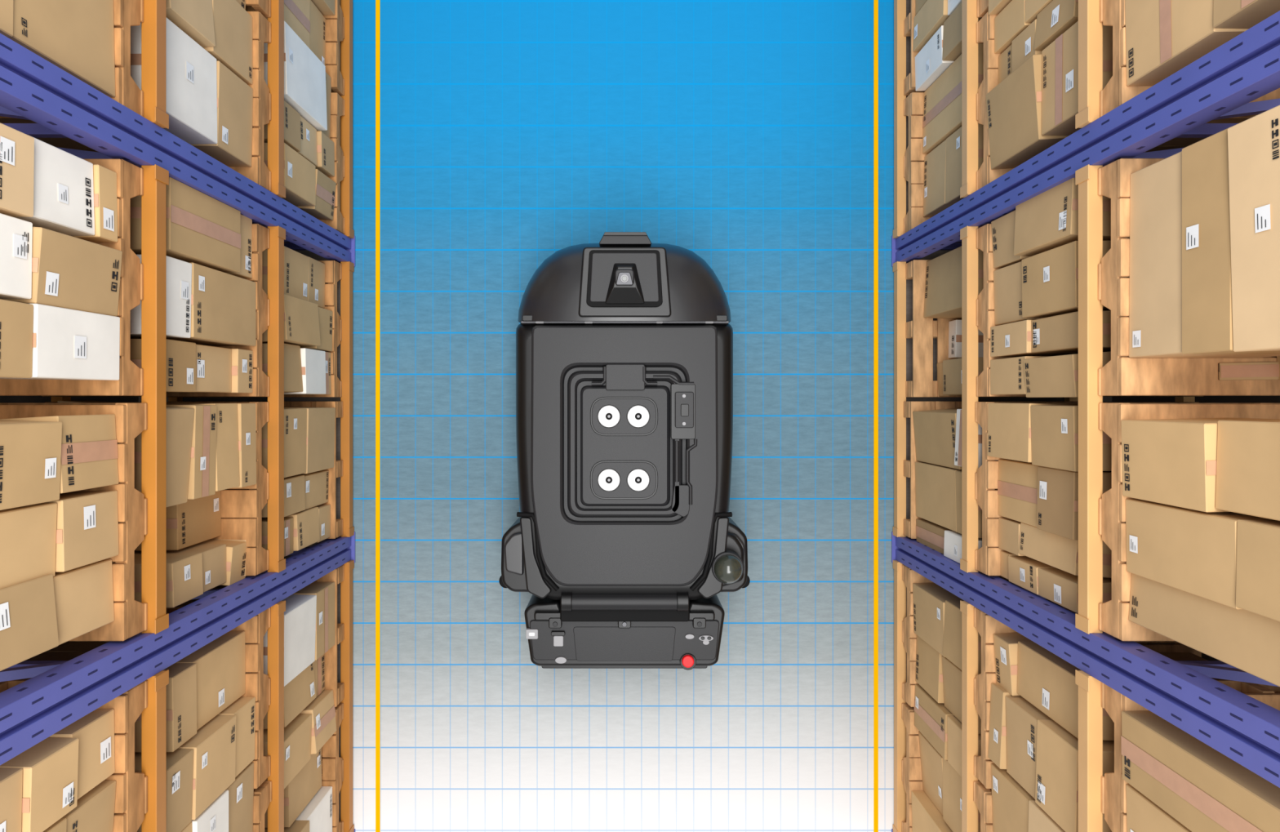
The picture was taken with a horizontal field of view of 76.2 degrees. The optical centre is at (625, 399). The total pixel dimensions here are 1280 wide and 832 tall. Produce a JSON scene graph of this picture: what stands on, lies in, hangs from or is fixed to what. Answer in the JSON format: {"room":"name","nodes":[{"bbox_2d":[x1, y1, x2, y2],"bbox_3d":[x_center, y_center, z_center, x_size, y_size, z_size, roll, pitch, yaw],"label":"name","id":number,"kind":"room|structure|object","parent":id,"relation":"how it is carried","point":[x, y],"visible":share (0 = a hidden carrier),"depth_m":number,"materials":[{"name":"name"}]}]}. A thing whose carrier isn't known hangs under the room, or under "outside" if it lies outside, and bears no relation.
{"room":"warehouse aisle","nodes":[
{"label":"warehouse aisle","id":0,"kind":"room"},
{"bbox_2d":[0,395,138,402],"bbox_3d":[-2.900,0.000,3.130,0.100,3.300,10.000,0,90,0],"label":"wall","id":1,"kind":"structure","parent":0,"point":[2,398],"depth_m":4.04,"materials":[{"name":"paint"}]},
{"bbox_2d":[515,323,733,621],"bbox_3d":[-0.004,0.350,4.325,1.085,0.710,1.492,0,90,0],"label":"hull","id":2,"kind":"object","parent":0,"point":[523,331],"depth_m":3.97,"materials":[{"name":"black plastic"}]},
{"bbox_2d":[498,516,528,591],"bbox_3d":[-0.557,0.797,4.350,0.182,0.460,0.360,0,90,0],"label":"pod","id":3,"kind":"object","parent":2,"relation":"attached to","point":[513,582],"depth_m":4.12,"materials":[{"name":"black plastic"}]},
{"bbox_2d":[504,532,524,574],"bbox_3d":[-0.560,0.777,4.185,0.097,0.190,0.213,0,90,0],"label":"cap","id":4,"kind":"object","parent":3,"relation":"attached to","point":[513,553],"depth_m":4.09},
{"bbox_2d":[520,516,551,598],"bbox_3d":[-0.463,0.774,4.223,0.115,0.515,0.410,-16,90,0],"label":"cover","id":5,"kind":"object","parent":2,"relation":"attached to","point":[536,585],"visible":0.5,"depth_m":3.96,"materials":[{"name":"black plastic"}]},
{"bbox_2d":[516,511,559,591],"bbox_3d":[-0.409,0.732,3.967,0.090,0.048,0.427,-23,90,0],"label":"side gasket","id":6,"kind":"object","parent":2,"relation":"on","point":[544,575],"visible":0.94,"depth_m":3.95,"materials":[{"name":"black rubber"}]},
{"bbox_2d":[531,324,717,586],"bbox_3d":[-0.004,0.272,3.960,0.901,0.080,1.258,0,90,0],"label":"tank lid","id":7,"kind":"object","parent":2,"relation":"on","point":[584,539],"depth_m":3.92,"materials":[{"name":"black plastic"}]},
{"bbox_2d":[591,462,656,497],"bbox_3d":[-0.006,0.389,3.936,0.310,0.020,0.173,0,90,0],"label":"pad plate","id":8,"kind":"object","parent":7,"relation":"on","point":[623,468],"visible":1,"depth_m":3.93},
{"bbox_2d":[598,469,619,490],"bbox_3d":[-0.078,0.387,3.925,0.103,0.022,0.103,0,90,0],"label":"disc","id":9,"kind":"object","parent":8,"relation":"on","point":[605,473],"depth_m":3.91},
{"bbox_2d":[590,460,657,499],"bbox_3d":[-0.006,0.389,3.938,0.326,0.016,0.189,0,90,0],"label":"rim","id":10,"kind":"object","parent":8,"relation":"attached to","point":[597,463],"depth_m":3.93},
{"bbox_2d":[627,469,648,490],"bbox_3d":[0.063,0.387,3.925,0.103,0.022,0.103,0,90,0],"label":"disc","id":11,"kind":"object","parent":8,"relation":"on","point":[634,473],"depth_m":3.91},
{"bbox_2d":[591,398,656,434],"bbox_3d":[-0.006,0.082,3.936,0.310,0.020,0.173,0,90,0],"label":"pad plate","id":12,"kind":"object","parent":7,"relation":"on","point":[623,405],"visible":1,"depth_m":3.93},
{"bbox_2d":[598,405,619,426],"bbox_3d":[-0.078,0.082,3.925,0.103,0.022,0.103,0,90,0],"label":"disc","id":13,"kind":"object","parent":12,"relation":"on","point":[604,411],"depth_m":3.91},
{"bbox_2d":[590,396,657,435],"bbox_3d":[-0.006,0.083,3.938,0.326,0.016,0.189,0,90,0],"label":"rim","id":14,"kind":"object","parent":12,"relation":"attached to","point":[599,398],"depth_m":3.93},
{"bbox_2d":[627,405,648,426],"bbox_3d":[0.063,0.082,3.925,0.103,0.022,0.103,0,90,0],"label":"disc","id":15,"kind":"object","parent":12,"relation":"on","point":[633,411],"depth_m":3.91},
{"bbox_2d":[605,364,644,390],"bbox_3d":[0.000,-0.106,3.950,0.188,0.061,0.125,0,90,0],"label":"lid bridge","id":16,"kind":"object","parent":7,"relation":"on","point":[619,376],"visible":0.94,"depth_m":3.92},
{"bbox_2d":[653,375,693,384],"bbox_3d":[0.232,-0.090,3.924,0.196,0.020,0.051,0,90,0],"label":"pipe","id":17,"kind":"object","parent":7,"relation":"attached to","point":[655,377],"depth_m":3.92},
{"bbox_2d":[674,440,679,481],"bbox_3d":[0.247,0.298,3.924,0.024,0.024,0.196,0,90,0],"label":"rod","id":18,"kind":"object","parent":7,"relation":"attached to","point":[676,442],"visible":1,"depth_m":3.91,"materials":[{"name":"black plastic"}]},
{"bbox_2d":[670,383,695,439],"bbox_3d":[0.278,0.059,3.948,0.118,0.064,0.266,0,90,0],"label":"latch recess","id":19,"kind":"object","parent":7,"relation":"attached to","point":[675,433],"visible":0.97,"depth_m":3.92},
{"bbox_2d":[685,439,697,504],"bbox_3d":[0.318,0.349,3.919,0.057,0.018,0.314,0,90,0],"label":"rod","id":20,"kind":"object","parent":7,"relation":"attached to","point":[695,444],"visible":1,"depth_m":3.91,"materials":[{"name":"black plastic"}]},
{"bbox_2d":[524,594,724,670],"bbox_3d":[-0.004,1.182,4.358,1.005,0.604,0.330,0,90,0],"label":"module","id":21,"kind":"object","parent":2,"relation":"attached to","point":[535,603],"depth_m":4.08,"materials":[{"name":"black plastic"}]},
{"bbox_2d":[573,626,675,661],"bbox_3d":[-0.004,1.219,4.172,0.509,0.216,0.171,0,90,0],"label":"display screen","id":22,"kind":"object","parent":21,"relation":"on","point":[591,643],"visible":0.74,"depth_m":4.06,"materials":[{"name":"black plastic"}]},
{"bbox_2d":[533,610,715,620],"bbox_3d":[-0.004,1.078,4.162,0.898,0.235,0.044,0,90,0],"label":"ridge","id":23,"kind":"object","parent":21,"relation":"attached to","point":[539,615],"visible":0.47,"depth_m":4.04,"materials":[{"name":"black plastic"}]},
{"bbox_2d":[541,666,707,668],"bbox_3d":[-0.004,1.345,4.300,0.845,0.360,0.029,0,90,0],"label":"bumper cover","id":24,"kind":"object","parent":21,"relation":"attached to","point":[543,667],"visible":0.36,"depth_m":4.12,"materials":[{"name":"black plastic"}]},
{"bbox_2d":[529,619,719,660],"bbox_3d":[-0.004,1.202,4.174,0.947,0.212,0.199,0,90,0],"label":"control panel","id":25,"kind":"object","parent":21,"relation":"on","point":[543,647],"depth_m":4.07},
{"bbox_2d":[681,654,693,667],"bbox_3d":[0.311,1.299,4.107,0.061,0.145,0.060,0,90,0],"label":"button","id":26,"kind":"object","parent":25,"relation":"on","point":[687,660],"depth_m":4.03,"materials":[{"name":"red plastic"}]},
{"bbox_2d":[518,243,730,323],"bbox_3d":[-0.004,-0.576,4.250,1.069,0.820,0.415,0,90,0],"label":"hood","id":27,"kind":"object","parent":2,"relation":"attached to","point":[552,293],"depth_m":3.89,"materials":[{"name":"black plastic"}]},
{"bbox_2d":[578,246,671,316],"bbox_3d":[-0.002,-0.551,3.953,0.436,0.255,0.329,0,90,0],"label":"console","id":28,"kind":"object","parent":27,"relation":"attached to","point":[664,309],"visible":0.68,"depth_m":3.83,"materials":[{"name":"black plastic"}]},
{"bbox_2d":[589,252,659,302],"bbox_3d":[-0.004,-0.570,3.845,0.326,0.070,0.232,0,90,0],"label":"panel","id":29,"kind":"object","parent":28,"relation":"attached to","point":[602,263],"depth_m":3.81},
{"bbox_2d":[586,249,662,306],"bbox_3d":[-0.004,-0.565,3.847,0.357,0.066,0.267,0,90,0],"label":"rim","id":30,"kind":"object","parent":28,"relation":"attached to","point":[590,304],"depth_m":3.81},
{"bbox_2d":[605,262,644,303],"bbox_3d":[-0.002,-0.540,3.777,0.181,0.063,0.187,0,90,0],"label":"sensor housing","id":31,"kind":"object","parent":28,"relation":"on","point":[633,294],"visible":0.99,"depth_m":3.78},
{"bbox_2d":[616,271,632,285],"bbox_3d":[-0.004,-0.551,3.752,0.078,0.056,0.060,0,90,0],"label":"sensor bezel","id":32,"kind":"object","parent":31,"relation":"attached to","point":[619,282],"depth_m":3.72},
{"bbox_2d":[599,235,651,246],"bbox_3d":[0.000,-0.760,3.965,0.247,0.230,0.058,0,90,0],"label":"tab","id":33,"kind":"object","parent":27,"relation":"attached to","point":[606,241],"visible":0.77,"depth_m":3.85,"materials":[{"name":"black plastic"}]},
{"bbox_2d":[603,231,647,235],"bbox_3d":[0.000,-0.779,3.909,0.205,0.142,0.015,0,90,0],"label":"front tab lip","id":34,"kind":"object","parent":33,"relation":"attached to","point":[606,233],"depth_m":3.84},
{"bbox_2d":[571,594,677,609],"bbox_3d":[-0.004,0.990,3.990,0.519,0.080,0.080,0,90,0],"label":"bar","id":35,"kind":"object","parent":2,"relation":"attached to","point":[579,602],"depth_m":3.95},
{"bbox_2d":[560,591,572,611],"bbox_3d":[-0.285,0.986,3.990,0.052,0.100,0.100,0,90,0],"label":"hinge end","id":36,"kind":"object","parent":35,"relation":"attached to","point":[566,597],"depth_m":3.95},
{"bbox_2d":[676,591,688,611],"bbox_3d":[0.279,0.986,3.990,0.056,0.100,0.100,0,90,0],"label":"hinge end","id":37,"kind":"object","parent":35,"relation":"attached to","point":[682,597],"depth_m":3.95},
{"bbox_2d":[520,320,728,324],"bbox_3d":[-0.002,-0.373,4.013,1.006,0.135,0.012,0,90,0],"label":"trim","id":38,"kind":"structure","parent":2,"relation":"attached to","point":[726,322],"depth_m":3.95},
{"bbox_2d":[689,511,732,591],"bbox_3d":[0.401,0.732,3.967,0.089,0.048,0.427,23,90,0],"label":"side gasket","id":39,"kind":"object","parent":2,"relation":"on","point":[704,575],"visible":0.94,"depth_m":3.95,"materials":[{"name":"black rubber"}]},
{"bbox_2d":[697,516,728,598],"bbox_3d":[0.455,0.774,4.223,0.115,0.515,0.410,16,90,0],"label":"cover","id":40,"kind":"object","parent":2,"relation":"attached to","point":[710,587],"visible":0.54,"depth_m":3.96,"materials":[{"name":"black plastic"}]},
{"bbox_2d":[722,531,743,586],"bbox_3d":[0.499,0.797,4.215,0.184,0.330,0.281,0,90,0],"label":"housing","id":41,"kind":"object","parent":2,"relation":"attached to","point":[733,543],"visible":0.26,"depth_m":4.05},
{"bbox_2d":[720,516,750,591],"bbox_3d":[0.548,0.797,4.350,0.182,0.460,0.360,0,90,0],"label":"pod","id":42,"kind":"object","parent":2,"relation":"attached to","point":[733,527],"depth_m":4.12,"materials":[{"name":"black plastic"}]},
{"bbox_2d":[711,548,744,584],"bbox_3d":[0.498,0.818,4.115,0.158,0.330,0.158,0,90,0],"label":"camera collar","id":43,"kind":"object","parent":42,"relation":"attached to","point":[729,551],"depth_m":3.95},
{"bbox_2d":[713,554,742,583],"bbox_3d":[0.496,0.820,3.940,0.138,0.138,0.138,0,90,0],"label":"dome","id":44,"kind":"object","parent":43,"relation":"in","point":[728,569],"depth_m":3.89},
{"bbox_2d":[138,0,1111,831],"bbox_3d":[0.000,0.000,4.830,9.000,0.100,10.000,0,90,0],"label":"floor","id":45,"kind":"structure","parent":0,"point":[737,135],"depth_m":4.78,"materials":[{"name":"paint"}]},
{"bbox_2d":[0,0,355,831],"bbox_3d":[-2.110,0.000,3.205,1.060,3.150,5.390,0,90,0],"label":"rack","id":46,"kind":"object","parent":45,"relation":"on","point":[58,694],"visible":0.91,"depth_m":2.80,"materials":[{"name":"blue paint"}]},
{"bbox_2d":[0,158,143,395],"bbox_3d":[-2.106,-0.397,2.699,0.955,0.132,0.769,0,90,0],"label":"wooden pallet","id":47,"kind":"object","parent":46,"relation":"on","point":[130,177],"visible":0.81,"depth_m":2.65,"materials":[{"name":"brown wood"}]},
{"bbox_2d":[0,122,122,380],"bbox_3d":[-2.071,-0.396,2.346,0.903,0.573,0.674,0,90,0],"label":"cardboard boxes","id":48,"kind":"object","parent":47,"relation":"on","point":[60,287],"visible":1,"depth_m":2.35,"materials":[{"name":"cardboard"}]},
{"bbox_2d":[0,0,143,118],"bbox_3d":[-2.104,-1.337,2.699,0.956,0.132,0.773,0,90,0],"label":"wooden pallet","id":49,"kind":"object","parent":46,"relation":"on","point":[126,13],"visible":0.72,"depth_m":2.67,"materials":[{"name":"brown wood"}]},
{"bbox_2d":[0,0,115,97],"bbox_3d":[-2.077,-1.226,2.259,0.891,0.745,0.518,0,90,0],"label":"cardboard boxes","id":50,"kind":"object","parent":49,"relation":"on","point":[77,37],"visible":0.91,"depth_m":2.42,"materials":[{"name":"cardboard"}]},
{"bbox_2d":[0,402,147,640],"bbox_3d":[-2.093,0.397,2.699,0.953,0.132,0.769,0,90,0],"label":"wooden pallet","id":51,"kind":"object","parent":46,"relation":"on","point":[131,615],"visible":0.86,"depth_m":2.64,"materials":[{"name":"brown wood"}]},
{"bbox_2d":[0,413,119,671],"bbox_3d":[-2.074,0.395,2.257,0.898,0.749,0.693,0,90,0],"label":"cardboard boxes","id":52,"kind":"object","parent":51,"relation":"on","point":[56,540],"visible":1,"depth_m":2.35},
{"bbox_2d":[0,680,147,831],"bbox_3d":[-2.091,1.337,2.699,0.954,0.132,0.773,0,90,0],"label":"wooden pallet","id":53,"kind":"object","parent":46,"relation":"on","point":[131,806],"visible":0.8,"depth_m":2.66,"materials":[{"name":"brown wood"}]},
{"bbox_2d":[0,708,115,831],"bbox_3d":[-2.072,1.257,2.285,0.902,0.693,0.522,0,90,0],"label":"cardboard boxes","id":54,"kind":"object","parent":53,"relation":"on","point":[59,784],"visible":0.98,"depth_m":2.38,"materials":[{"name":"cardboard"}]},
{"bbox_2d":[42,223,269,396],"bbox_3d":[-2.103,-0.397,3.674,0.956,0.132,0.769,0,90,0],"label":"wooden pallet","id":55,"kind":"object","parent":46,"relation":"on","point":[260,234],"visible":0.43,"depth_m":3.62,"materials":[{"name":"brown wood"}]},
{"bbox_2d":[130,176,256,392],"bbox_3d":[-2.071,-0.411,3.241,0.905,0.732,0.771,0,90,0],"label":"cardboard boxes","id":56,"kind":"object","parent":55,"relation":"on","point":[211,303],"visible":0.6,"depth_m":3.18,"materials":[{"name":"cardboard"}]},
{"bbox_2d":[44,401,269,575],"bbox_3d":[-2.107,0.397,3.674,0.953,0.132,0.769,0,90,0],"label":"wooden pallet","id":57,"kind":"object","parent":46,"relation":"on","point":[249,501],"visible":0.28,"depth_m":3.61,"materials":[{"name":"brown wood"}]},
{"bbox_2d":[57,400,256,608],"bbox_3d":[-2.075,0.400,3.262,0.896,0.727,0.790,0,90,0],"label":"cardboard boxes","id":58,"kind":"object","parent":57,"relation":"on","point":[211,447],"visible":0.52,"depth_m":3.26,"materials":[{"name":"cardboard"}]},
{"bbox_2d":[166,606,271,788],"bbox_3d":[-2.099,1.337,3.674,0.954,0.132,0.773,0,90,0],"label":"wooden pallet","id":59,"kind":"object","parent":46,"relation":"on","point":[258,684],"visible":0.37,"depth_m":3.62,"materials":[{"name":"brown wood"}]},
{"bbox_2d":[17,631,255,831],"bbox_3d":[-2.070,1.650,3.249,0.905,0.715,1.257,0,90,0],"label":"cardboard boxes","id":60,"kind":"object","parent":59,"relation":"on","point":[211,726],"visible":0.48,"depth_m":3.26,"materials":[{"name":"cardboard"}]},
{"bbox_2d":[228,11,271,191],"bbox_3d":[-2.097,-1.337,3.674,0.953,0.132,0.773,0,90,0],"label":"wooden pallet","id":61,"kind":"object","parent":46,"relation":"on","point":[259,172],"visible":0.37,"depth_m":3.62,"materials":[{"name":"brown wood"}]},
{"bbox_2d":[0,0,253,166],"bbox_3d":[-2.077,-1.535,3.234,0.890,0.746,1.019,0,90,0],"label":"cardboard boxes","id":62,"kind":"object","parent":61,"relation":"on","point":[210,63],"visible":0.31,"depth_m":3.25,"materials":[{"name":"cardboard"}]},
{"bbox_2d":[245,0,271,17],"bbox_3d":[-2.098,-2.134,3.674,0.953,0.132,0.773,0,90,0],"label":"wooden pallet","id":63,"kind":"object","parent":46,"relation":"on","point":[264,6],"visible":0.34,"depth_m":3.68,"materials":[{"name":"brown wood"}]},
{"bbox_2d":[253,781,271,831],"bbox_3d":[-2.092,2.134,3.674,0.955,0.132,0.773,0,90,0],"label":"wooden pallet","id":64,"kind":"object","parent":46,"relation":"on","point":[262,797],"visible":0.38,"depth_m":3.64,"materials":[{"name":"brown wood"}]},
{"bbox_2d":[244,564,344,706],"bbox_3d":[-2.092,1.337,4.633,0.950,0.132,0.773,0,90,0],"label":"wooden pallet","id":65,"kind":"object","parent":46,"relation":"on","point":[336,575],"visible":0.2,"depth_m":4.57,"materials":[{"name":"brown wood"}]},
{"bbox_2d":[284,260,342,396],"bbox_3d":[-2.106,-0.397,4.633,0.955,0.132,0.769,0,90,0],"label":"wooden pallet","id":66,"kind":"object","parent":46,"relation":"on","point":[333,268],"visible":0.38,"depth_m":4.58,"materials":[{"name":"brown wood"}]},
{"bbox_2d":[262,245,333,395],"bbox_3d":[-2.068,-0.387,4.231,0.908,0.672,0.751,0,90,0],"label":"cardboard boxes","id":67,"kind":"object","parent":66,"relation":"on","point":[308,326],"visible":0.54,"depth_m":4.18,"materials":[{"name":"cardboard"}]},
{"bbox_2d":[284,401,342,538],"bbox_3d":[-2.099,0.397,4.633,0.950,0.132,0.769,0,90,0],"label":"wooden pallet","id":68,"kind":"object","parent":46,"relation":"on","point":[336,525],"visible":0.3,"depth_m":4.57,"materials":[{"name":"brown wood"}]},
{"bbox_2d":[221,406,335,556],"bbox_3d":[-2.072,0.409,4.204,0.900,0.726,0.740,0,90,0],"label":"cardboard boxes","id":69,"kind":"object","parent":68,"relation":"on","point":[308,432],"visible":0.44,"depth_m":4.18,"materials":[{"name":"cardboard"}]},
{"bbox_2d":[319,92,344,234],"bbox_3d":[-2.089,-1.337,4.633,0.955,0.132,0.773,0,90,0],"label":"wooden pallet","id":70,"kind":"object","parent":46,"relation":"on","point":[337,102],"visible":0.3,"depth_m":4.58,"materials":[{"name":"brown wood"}]},
{"bbox_2d":[321,702,343,831],"bbox_3d":[-2.095,2.134,4.633,0.956,0.132,0.773,0,90,0],"label":"wooden pallet","id":71,"kind":"object","parent":46,"relation":"on","point":[332,765],"visible":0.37,"depth_m":4.57,"materials":[{"name":"brown wood"}]},
{"bbox_2d":[177,582,336,831],"bbox_3d":[-2.069,1.813,4.223,0.908,0.689,1.589,0,90,0],"label":"cardboard boxes","id":72,"kind":"object","parent":71,"relation":"on","point":[309,620],"visible":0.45,"depth_m":4.24,"materials":[{"name":"cardboard"}]},
{"bbox_2d":[323,0,344,95],"bbox_3d":[-2.090,-2.134,4.633,0.956,0.132,0.773,0,90,0],"label":"wooden pallet","id":73,"kind":"object","parent":46,"relation":"on","point":[335,24],"visible":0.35,"depth_m":4.57,"materials":[{"name":"brown wood"}]},
{"bbox_2d":[263,0,336,220],"bbox_3d":[-2.069,-1.788,4.221,0.907,0.692,1.577,0,90,0],"label":"cardboard boxes","id":74,"kind":"object","parent":73,"relation":"on","point":[308,147],"visible":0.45,"depth_m":4.21,"materials":[{"name":"cardboard"}]},
{"bbox_2d":[375,0,380,831],"bbox_3d":[-1.448,0.000,4.779,0.025,0.003,9.200,0,90,0],"label":"floor line","id":75,"kind":"object","parent":45,"relation":"on","point":[377,2],"visible":1,"depth_m":4.78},
{"bbox_2d":[873,0,878,831],"bbox_3d":[1.468,0.000,4.779,0.025,0.003,9.200,0,90,0],"label":"floor line","id":76,"kind":"object","parent":45,"relation":"on","point":[875,2],"visible":1,"depth_m":4.78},
{"bbox_2d":[891,0,1279,831],"bbox_3d":[2.088,0.000,3.205,1.060,3.150,5.390,0,90,0],"label":"rack","id":77,"kind":"object","parent":45,"relation":"on","point":[1221,83],"visible":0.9,"depth_m":2.77,"materials":[{"name":"blue paint"}]},
{"bbox_2d":[902,702,923,831],"bbox_3d":[2.066,2.134,4.633,0.955,0.132,0.773,0,90,0],"label":"wooden pallet","id":78,"kind":"object","parent":77,"relation":"on","point":[912,779],"visible":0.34,"depth_m":4.57,"materials":[{"name":"brown wood"}]},
{"bbox_2d":[911,582,1147,831],"bbox_3d":[2.050,1.811,4.194,0.902,0.746,1.595,0,90,0],"label":"cardboard boxes","id":79,"kind":"object","parent":78,"relation":"on","point":[937,614],"visible":0.24,"depth_m":4.24,"materials":[{"name":"cardboard"}]},
{"bbox_2d":[903,0,925,95],"bbox_3d":[2.077,-2.134,4.633,0.950,0.132,0.773,0,90,0],"label":"wooden pallet","id":80,"kind":"object","parent":77,"relation":"on","point":[909,81],"visible":0.16,"depth_m":4.59,"materials":[{"name":"brown wood"}]},
{"bbox_2d":[912,0,983,217],"bbox_3d":[2.053,-1.792,4.190,0.896,0.755,1.566,0,90,0],"label":"cardboard boxes","id":81,"kind":"object","parent":80,"relation":"on","point":[937,24],"visible":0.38,"depth_m":4.26,"materials":[{"name":"cardboard"}]},
{"bbox_2d":[903,92,931,233],"bbox_3d":[2.076,-1.337,4.633,0.956,0.132,0.773,0,90,0],"label":"wooden pallet","id":82,"kind":"object","parent":77,"relation":"on","point":[913,159],"visible":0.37,"depth_m":4.57,"materials":[{"name":"brown wood"}]},
{"bbox_2d":[903,401,961,538],"bbox_3d":[2.075,0.397,4.633,0.950,0.132,0.769,0,90,0],"label":"wooden pallet","id":83,"kind":"object","parent":77,"relation":"on","point":[909,525],"visible":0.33,"depth_m":4.57,"materials":[{"name":"brown wood"}]},
{"bbox_2d":[912,407,999,563],"bbox_3d":[2.048,0.421,4.194,0.903,0.746,0.761,0,90,0],"label":"cardboard boxes","id":84,"kind":"object","parent":83,"relation":"on","point":[937,433],"visible":0.23,"depth_m":4.20},
{"bbox_2d":[905,259,961,396],"bbox_3d":[2.088,-0.397,4.633,0.950,0.132,0.769,0,90,0],"label":"wooden pallet","id":85,"kind":"object","parent":77,"relation":"on","point":[922,331],"visible":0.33,"depth_m":4.57,"materials":[{"name":"brown wood"}]},
{"bbox_2d":[923,245,983,395],"bbox_3d":[2.084,-0.393,4.208,0.834,0.717,0.752,0,90,0],"label":"cardboard boxes","id":86,"kind":"object","parent":85,"relation":"on","point":[943,283],"visible":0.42,"depth_m":4.33},
{"bbox_2d":[902,564,1009,706],"bbox_3d":[2.068,1.337,4.633,0.953,0.132,0.773,0,90,0],"label":"wooden pallet","id":87,"kind":"object","parent":77,"relation":"on","point":[909,576],"visible":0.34,"depth_m":4.57,"materials":[{"name":"brown wood"}]},
{"bbox_2d":[977,0,988,17],"bbox_3d":[2.085,-2.134,3.674,0.953,0.132,0.773,0,90,0],"label":"wooden pallet","id":88,"kind":"object","parent":77,"relation":"on","point":[982,5],"visible":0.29,"depth_m":3.69,"materials":[{"name":"brown wood"}]},
{"bbox_2d":[973,781,992,831],"bbox_3d":[2.069,2.134,3.674,0.953,0.132,0.773,0,90,0],"label":"wooden pallet","id":89,"kind":"object","parent":77,"relation":"on","point":[982,796],"visible":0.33,"depth_m":3.64,"materials":[{"name":"brown wood"}]},
{"bbox_2d":[976,11,1013,190],"bbox_3d":[2.081,-1.337,3.674,0.956,0.132,0.773,0,90,0],"label":"wooden pallet","id":90,"kind":"object","parent":77,"relation":"on","point":[985,175],"visible":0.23,"depth_m":3.63,"materials":[{"name":"brown wood"}]},
{"bbox_2d":[986,0,1248,169],"bbox_3d":[2.046,-1.525,3.263,0.910,0.688,1.022,0,90,0],"label":"cardboard boxes","id":91,"kind":"object","parent":90,"relation":"on","point":[1033,107],"visible":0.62,"depth_m":3.24,"materials":[{"name":"cardboard"}]},
{"bbox_2d":[974,401,1199,575],"bbox_3d":[2.077,0.397,3.674,0.953,0.132,0.769,0,90,0],"label":"wooden pallet","id":92,"kind":"object","parent":77,"relation":"on","point":[988,557],"visible":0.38,"depth_m":3.63,"materials":[{"name":"brown wood"}]},
{"bbox_2d":[986,402,1111,613],"bbox_3d":[2.048,0.400,3.263,0.905,0.688,0.770,0,90,0],"label":"cardboard boxes","id":93,"kind":"object","parent":92,"relation":"on","point":[1037,483],"visible":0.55,"depth_m":3.19},
{"bbox_2d":[973,606,1201,788],"bbox_3d":[2.071,1.337,3.674,0.955,0.132,0.773,0,90,0],"label":"wooden pallet","id":94,"kind":"object","parent":77,"relation":"on","point":[985,624],"visible":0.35,"depth_m":3.61,"materials":[{"name":"brown wood"}]},
{"bbox_2d":[987,631,1226,831],"bbox_3d":[2.049,1.647,3.232,0.905,0.750,1.262,0,90,0],"label":"cardboard boxes","id":95,"kind":"object","parent":94,"relation":"on","point":[1033,731],"visible":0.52,"depth_m":3.27,"materials":[{"name":"cardboard"}]},
{"bbox_2d":[976,223,1203,396],"bbox_3d":[2.082,-0.397,3.674,0.954,0.132,0.769,0,90,0],"label":"wooden pallet","id":96,"kind":"object","parent":77,"relation":"on","point":[985,300],"visible":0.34,"depth_m":3.63,"materials":[{"name":"brown wood"}]},
{"bbox_2d":[990,177,1276,397],"bbox_3d":[2.046,-0.406,3.261,0.908,0.692,0.796,0,90,0],"label":"cardboard boxes","id":97,"kind":"object","parent":96,"relation":"on","point":[1035,245],"visible":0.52,"depth_m":3.18},
{"bbox_2d":[1097,158,1279,395],"bbox_3d":[2.074,-0.397,2.699,0.955,0.132,0.769,0,90,0],"label":"wooden pallet","id":98,"kind":"object","parent":77,"relation":"on","point":[1123,375],"visible":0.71,"depth_m":2.63,"materials":[{"name":"brown wood"}]},
{"bbox_2d":[1128,105,1279,380],"bbox_3d":[2.050,-0.396,2.276,0.899,0.713,0.672,0,90,0],"label":"cardboard boxes","id":99,"kind":"object","parent":98,"relation":"on","point":[1205,216],"visible":1,"depth_m":2.26,"materials":[{"name":"cardboard"}]},
{"bbox_2d":[1098,402,1279,640],"bbox_3d":[2.076,0.397,2.699,0.955,0.132,0.769,0,90,0],"label":"wooden pallet","id":100,"kind":"object","parent":77,"relation":"on","point":[1113,614],"visible":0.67,"depth_m":2.64,"materials":[{"name":"brown wood"}]},
{"bbox_2d":[1120,417,1279,686],"bbox_3d":[2.048,0.398,2.288,0.904,0.688,0.679,0,90,0],"label":"cardboard boxes","id":101,"kind":"object","parent":100,"relation":"on","point":[1202,521],"visible":1,"depth_m":2.26},
{"bbox_2d":[1099,0,1279,118],"bbox_3d":[2.080,-1.337,2.699,0.955,0.132,0.773,0,90,0],"label":"wooden pallet","id":102,"kind":"object","parent":77,"relation":"on","point":[1116,92],"visible":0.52,"depth_m":2.67,"materials":[{"name":"brown wood"}]},
{"bbox_2d":[1124,0,1279,85],"bbox_3d":[2.053,-1.260,2.249,0.896,0.767,0.503,0,90,0],"label":"cardboard boxes","id":103,"kind":"object","parent":102,"relation":"on","point":[1163,37],"visible":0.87,"depth_m":2.40,"materials":[{"name":"cardboard"}]},
{"bbox_2d":[1101,680,1279,831],"bbox_3d":[2.086,1.337,2.699,0.954,0.132,0.773,0,90,0],"label":"wooden pallet","id":104,"kind":"object","parent":77,"relation":"on","point":[1113,795],"visible":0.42,"depth_m":2.68,"materials":[{"name":"brown wood"}]},
{"bbox_2d":[1120,711,1279,831],"bbox_3d":[2.049,1.252,2.274,0.903,0.717,0.503,0,90,0],"label":"cardboard boxes","id":105,"kind":"object","parent":104,"relation":"on","point":[1178,782],"visible":0.87,"depth_m":2.35},
{"bbox_2d":[675,391,693,427],"bbox_3d":[0.283,0.051,3.939,0.090,0.082,0.172,0,90,0],"label":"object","id":106,"kind":"object","parent":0,"point":[689,399],"depth_m":3.90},
{"bbox_2d":[1111,395,1279,660],"bbox_3d":[2.900,0.000,3.130,0.100,3.300,10.000,0,90,0],"label":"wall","id":107,"kind":"structure","parent":0,"point":[1205,398],"depth_m":3.97,"materials":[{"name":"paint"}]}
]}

